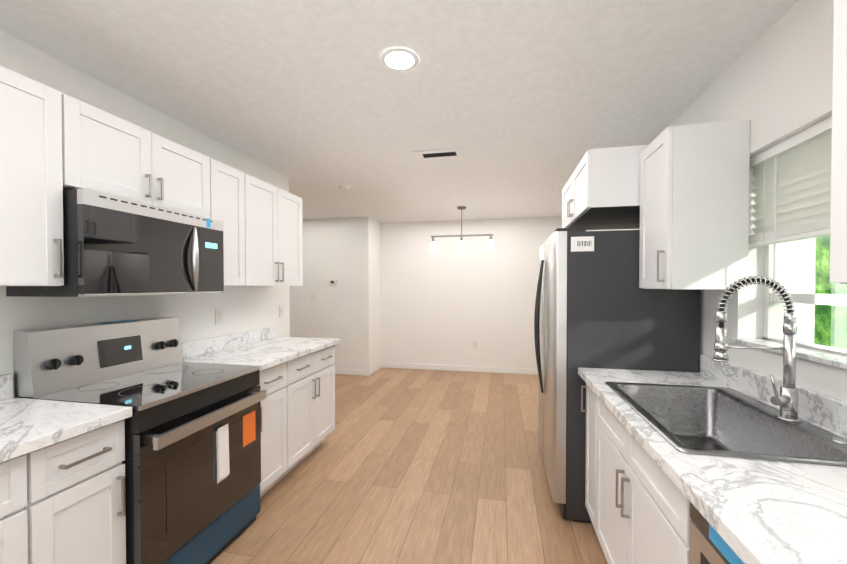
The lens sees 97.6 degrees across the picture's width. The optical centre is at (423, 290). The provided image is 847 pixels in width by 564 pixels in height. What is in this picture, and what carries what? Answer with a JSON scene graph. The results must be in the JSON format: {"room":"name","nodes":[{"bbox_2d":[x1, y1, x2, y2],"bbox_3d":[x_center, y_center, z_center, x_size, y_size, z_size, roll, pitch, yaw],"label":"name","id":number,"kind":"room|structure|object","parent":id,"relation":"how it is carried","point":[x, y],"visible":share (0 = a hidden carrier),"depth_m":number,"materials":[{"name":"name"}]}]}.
{"room":"kitchen","nodes":[
{"label":"kitchen","id":0,"kind":"room"},
{"bbox_2d":[0,30,289,396],"bbox_3d":[-1.862,0.142,1.413,0.140,2.450,4.620,0,1,12],"label":"wall","id":1,"kind":"structure","parent":0,"point":[247,308],"depth_m":2.12,"materials":[{"name":"white paint"}]},
{"bbox_2d":[0,65,71,285],"bbox_3d":[-1.636,-0.405,1.338,0.326,0.775,0.363,0,1,12],"label":"upper cabinet","id":2,"kind":"object","parent":1,"relation":"attached to","point":[54,143],"depth_m":1.39,"materials":[{"name":"white paint"}]},
{"bbox_2d":[68,95,215,218],"bbox_3d":[-1.520,-0.616,1.891,0.326,0.370,0.765,0,1,12],"label":"upper cabinet","id":3,"kind":"object","parent":1,"relation":"attached to","point":[112,155],"depth_m":1.78,"materials":[{"name":"white paint"}]},
{"bbox_2d":[6,189,223,296],"bbox_3d":[-1.450,-0.197,1.882,0.468,0.430,0.760,0,1,12],"label":"over-the-range microwave","id":4,"kind":"object","parent":3,"relation":"attached to","point":[116,246],"visible":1,"depth_m":1.66,"materials":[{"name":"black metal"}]},
{"bbox_2d":[215,308,222,324],"bbox_3d":[-1.509,0.187,2.737,0.007,0.114,0.070,0,1,12],"label":"outlet","id":5,"kind":"object","parent":1,"relation":"attached to","point":[218,316],"visible":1,"depth_m":2.73,"materials":[{"name":"white plastic"}]},
{"bbox_2d":[216,161,255,285],"bbox_3d":[-1.404,-0.421,2.450,0.326,0.775,0.366,0,1,12],"label":"upper cabinet","id":6,"kind":"object","parent":1,"relation":"attached to","point":[235,189],"depth_m":2.47,"materials":[{"name":"white paint"}]},
{"bbox_2d":[256,178,302,285],"bbox_3d":[-1.309,-0.427,2.908,0.326,0.775,0.812,0,1,12],"label":"upper cabinet","id":7,"kind":"object","parent":1,"relation":"attached to","point":[279,242],"depth_m":2.90,"materials":[{"name":"white paint"}]},
{"bbox_2d":[279,305,283,316],"bbox_3d":[-1.343,0.191,3.515,0.014,0.114,0.070,0,1,12],"label":"light switch","id":8,"kind":"object","parent":1,"relation":"attached to","point":[281,310],"visible":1,"depth_m":3.51,"materials":[{"name":"white plastic"}]},
{"bbox_2d":[290,217,380,369],"bbox_3d":[-1.611,0.075,6.243,1.720,2.450,0.740,0,1,12],"label":"wall","id":9,"kind":"structure","parent":0,"point":[345,253],"depth_m":5.82,"materials":[{"name":"white paint"}]},
{"bbox_2d":[329,280,336,284],"bbox_3d":[-1.419,-0.138,5.809,0.120,0.080,0.022,0,1,12],"label":"thermostat","id":10,"kind":"object","parent":9,"relation":"attached to","point":[332,282],"visible":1,"depth_m":5.80,"materials":[{"name":"white plastic"}]},
{"bbox_2d":[335,362,537,375],"bbox_3d":[-0.122,1.260,5.869,4.791,0.089,0.613,0,1,12],"label":"baseboard","id":11,"kind":"structure","parent":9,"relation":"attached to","point":[436,367],"depth_m":5.96,"materials":[{"name":"white"}]},
{"bbox_2d":[0,0,798,222],"bbox_3d":[-0.727,-1.149,2.538,5.235,0.100,7.600,0,1,12],"label":"ceiling","id":12,"kind":"structure","parent":0,"point":[525,105],"depth_m":1.90,"materials":[{"name":"white paint"}]},
{"bbox_2d":[339,185,350,190],"bbox_3d":[-0.843,-1.099,3.968,0.124,0.036,0.124,0,1,12],"label":"smoke detector","id":13,"kind":"object","parent":12,"relation":"attached to","point":[344,187],"visible":1,"depth_m":3.93,"materials":[{"name":"white plastic"}]},
{"bbox_2d":[381,48,418,71],"bbox_3d":[-0.111,-1.083,1.741,0.180,0.005,0.180,0,1,12],"label":"recessed light","id":14,"kind":"object","parent":12,"relation":"in","point":[399,59],"visible":1,"depth_m":1.73,"materials":[{"name":"white plastic"}]},
{"bbox_2d":[414,148,463,160],"bbox_3d":[0.130,-1.099,2.987,0.380,0.008,0.210,0,1,12],"label":"ceiling vent","id":15,"kind":"object","parent":12,"relation":"in","point":[440,154],"visible":1,"depth_m":2.97,"materials":[{"name":"white metal"}]},
{"bbox_2d":[430,206,493,252],"bbox_3d":[0.514,-0.830,5.002,0.872,0.602,0.124,0,1,12],"label":"pendant light","id":16,"kind":"object","parent":12,"relation":"hanging from","point":[461,245],"visible":1,"depth_m":4.98,"materials":[{"name":"silver metal"}]},
{"bbox_2d":[210,367,607,563],"bbox_3d":[-0.727,1.401,2.573,5.235,0.100,7.600,0,1,12],"label":"floor","id":17,"kind":"structure","parent":0,"point":[408,466],"depth_m":2.55,"materials":[{"name":"brown wood"}]},
{"bbox_2d":[0,442,63,563],"bbox_3d":[-1.602,0.937,0.848,0.600,0.876,0.888,0,1,12],"label":"base cabinet","id":18,"kind":"object","parent":17,"relation":"on","point":[31,511],"depth_m":1.17,"materials":[{"name":"white paint"}]},
{"bbox_2d":[0,326,339,462],"bbox_3d":[-1.438,0.419,1.540,0.635,0.138,3.735,0,1,12],"label":"countertop","id":19,"kind":"structure","parent":18,"relation":"on","point":[27,425],"depth_m":1.47,"materials":[{"name":"stone"}]},
{"bbox_2d":[60,420,125,563],"bbox_3d":[-1.499,0.930,1.341,0.600,0.876,0.366,0,1,12],"label":"base cabinet","id":20,"kind":"object","parent":17,"relation":"on","point":[63,502],"depth_m":1.35,"materials":[{"name":"white paint"}]},
{"bbox_2d":[14,317,266,563],"bbox_3d":[-1.324,0.761,1.881,0.702,1.198,0.754,0,1,12],"label":"range","id":21,"kind":"object","parent":17,"relation":"on","point":[192,462],"visible":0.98,"depth_m":1.74,"materials":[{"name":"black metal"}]},
{"bbox_2d":[259,359,295,497],"bbox_3d":[-1.262,0.915,2.475,0.600,0.876,0.419,0,1,12],"label":"base cabinet","id":22,"kind":"object","parent":17,"relation":"on","point":[278,410],"depth_m":2.46,"materials":[{"name":"white paint"}]},
{"bbox_2d":[296,345,334,465],"bbox_3d":[-1.162,0.908,2.957,0.600,0.876,0.812,0,1,12],"label":"base cabinet","id":23,"kind":"object","parent":17,"relation":"on","point":[315,371],"depth_m":2.93,"materials":[{"name":"white paint"}]},
{"bbox_2d":[534,227,699,522],"bbox_3d":[1.197,0.488,2.552,0.819,1.725,0.912,0,1,12],"label":"refrigerator","id":24,"kind":"object","parent":17,"relation":"on","point":[596,306],"visible":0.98,"depth_m":2.14,"materials":[{"name":"grey metal"}]},
{"bbox_2d":[581,384,690,563],"bbox_3d":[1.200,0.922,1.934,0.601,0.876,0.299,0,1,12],"label":"base cabinet","id":25,"kind":"object","parent":17,"relation":"on","point":[637,503],"visible":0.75,"depth_m":1.81,"materials":[{"name":"white paint"}]},
{"bbox_2d":[578,354,846,563],"bbox_3d":[0.909,0.431,0.642,0.645,0.138,2.934,0,1,12],"label":"countertop","id":26,"kind":"structure","parent":25,"relation":"on","point":[755,511],"depth_m":0.89,"materials":[{"name":"stone"}]},
{"bbox_2d":[605,382,846,466],"bbox_3d":[1.062,0.553,1.371,0.535,0.224,0.780,0,1,12],"label":"stainless steel sink","id":27,"kind":"object","parent":26,"relation":"in","point":[717,421],"visible":0.44,"depth_m":1.50,"materials":[{"name":"grey metal"}]},
{"bbox_2d":[713,276,802,421],"bbox_3d":[1.181,0.196,1.306,0.270,0.502,0.090,0,1,12],"label":"pull-down faucet","id":28,"kind":"object","parent":26,"relation":"on","point":[786,399],"visible":1,"depth_m":1.29,"materials":[{"name":"grey metal"}]},
{"bbox_2d":[689,502,743,563],"bbox_3d":[0.914,0.944,0.620,0.583,0.868,0.598,0,1,12],"label":"dishwasher","id":29,"kind":"object","parent":17,"relation":"on","point":[708,544],"visible":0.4,"depth_m":0.89,"materials":[{"name":"grey plastic"}]},
{"bbox_2d":[381,217,561,368],"bbox_3d":[0.944,0.078,6.017,3.375,2.450,0.140,0,1,12],"label":"wall","id":30,"kind":"structure","parent":0,"point":[446,303],"depth_m":6.01,"materials":[{"name":"white paint"}]},
{"bbox_2d":[586,0,846,401],"bbox_3d":[1.688,0.133,2.052,0.300,2.450,7.320,0,1,12],"label":"wall","id":31,"kind":"structure","parent":0,"point":[773,84],"depth_m":1.58,"materials":[{"name":"white paint"}]},
{"bbox_2d":[562,145,648,229],"bbox_3d":[1.312,-0.651,2.513,0.626,0.336,0.910,0,1,12],"label":"upper cabinet","id":32,"kind":"object","parent":31,"relation":"attached to","point":[601,190],"visible":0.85,"depth_m":2.12,"materials":[{"name":"white paint"}]},
{"bbox_2d":[639,120,749,288],"bbox_3d":[1.328,-0.387,1.859,0.326,0.755,0.359,0,1,12],"label":"upper cabinet","id":33,"kind":"object","parent":31,"relation":"attached to","point":[694,206],"depth_m":1.69,"materials":[{"name":"white paint"}]},
{"bbox_2d":[713,315,718,336],"bbox_3d":[1.494,0.181,1.882,0.007,0.114,0.070,0,1,12],"label":"outlet","id":34,"kind":"object","parent":31,"relation":"attached to","point":[715,324],"visible":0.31,"depth_m":1.91,"materials":[{"name":"white plastic"}]},
{"bbox_2d":[729,337,846,369],"bbox_3d":[1.405,0.237,1.249,0.115,0.020,1.030,0,1,12],"label":"window sill ledge","id":35,"kind":"object","parent":31,"relation":"attached to","point":[830,359],"visible":0.73,"depth_m":1.36,"materials":[{"name":"stone"}]},
{"bbox_2d":[749,116,831,301],"bbox_3d":[1.416,-0.278,1.240,0.065,0.653,0.950,0,1,12],"label":"window blind","id":36,"kind":"object","parent":31,"relation":"attached to","point":[792,189],"visible":0.9,"depth_m":1.46,"materials":[{"name":"white"}]},
{"bbox_2d":[763,236,846,355],"bbox_3d":[1.496,-0.178,1.224,0.064,0.851,0.966,0,1,12],"label":"window","id":37,"kind":"structure","parent":31,"relation":"in","point":[773,321],"depth_m":1.61,"materials":[{"name":"white metal"}]},
{"bbox_2d":[830,0,846,283],"bbox_3d":[1.022,-0.394,0.391,0.326,0.770,0.910,0,1,12],"label":"upper cabinet","id":38,"kind":"object","parent":31,"relation":"attached to","point":[838,224],"depth_m":0.85,"materials":[{"name":"white paint"}]},
{"label":"outside","id":39,"kind":"structure","parent":0,"visible":0},
{"bbox_2d":[814,236,846,348],"bbox_3d":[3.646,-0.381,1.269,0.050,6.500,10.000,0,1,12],"label":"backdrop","id":40,"kind":"structure","parent":39,"point":[825,319],"depth_m":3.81,"materials":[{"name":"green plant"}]}
]}

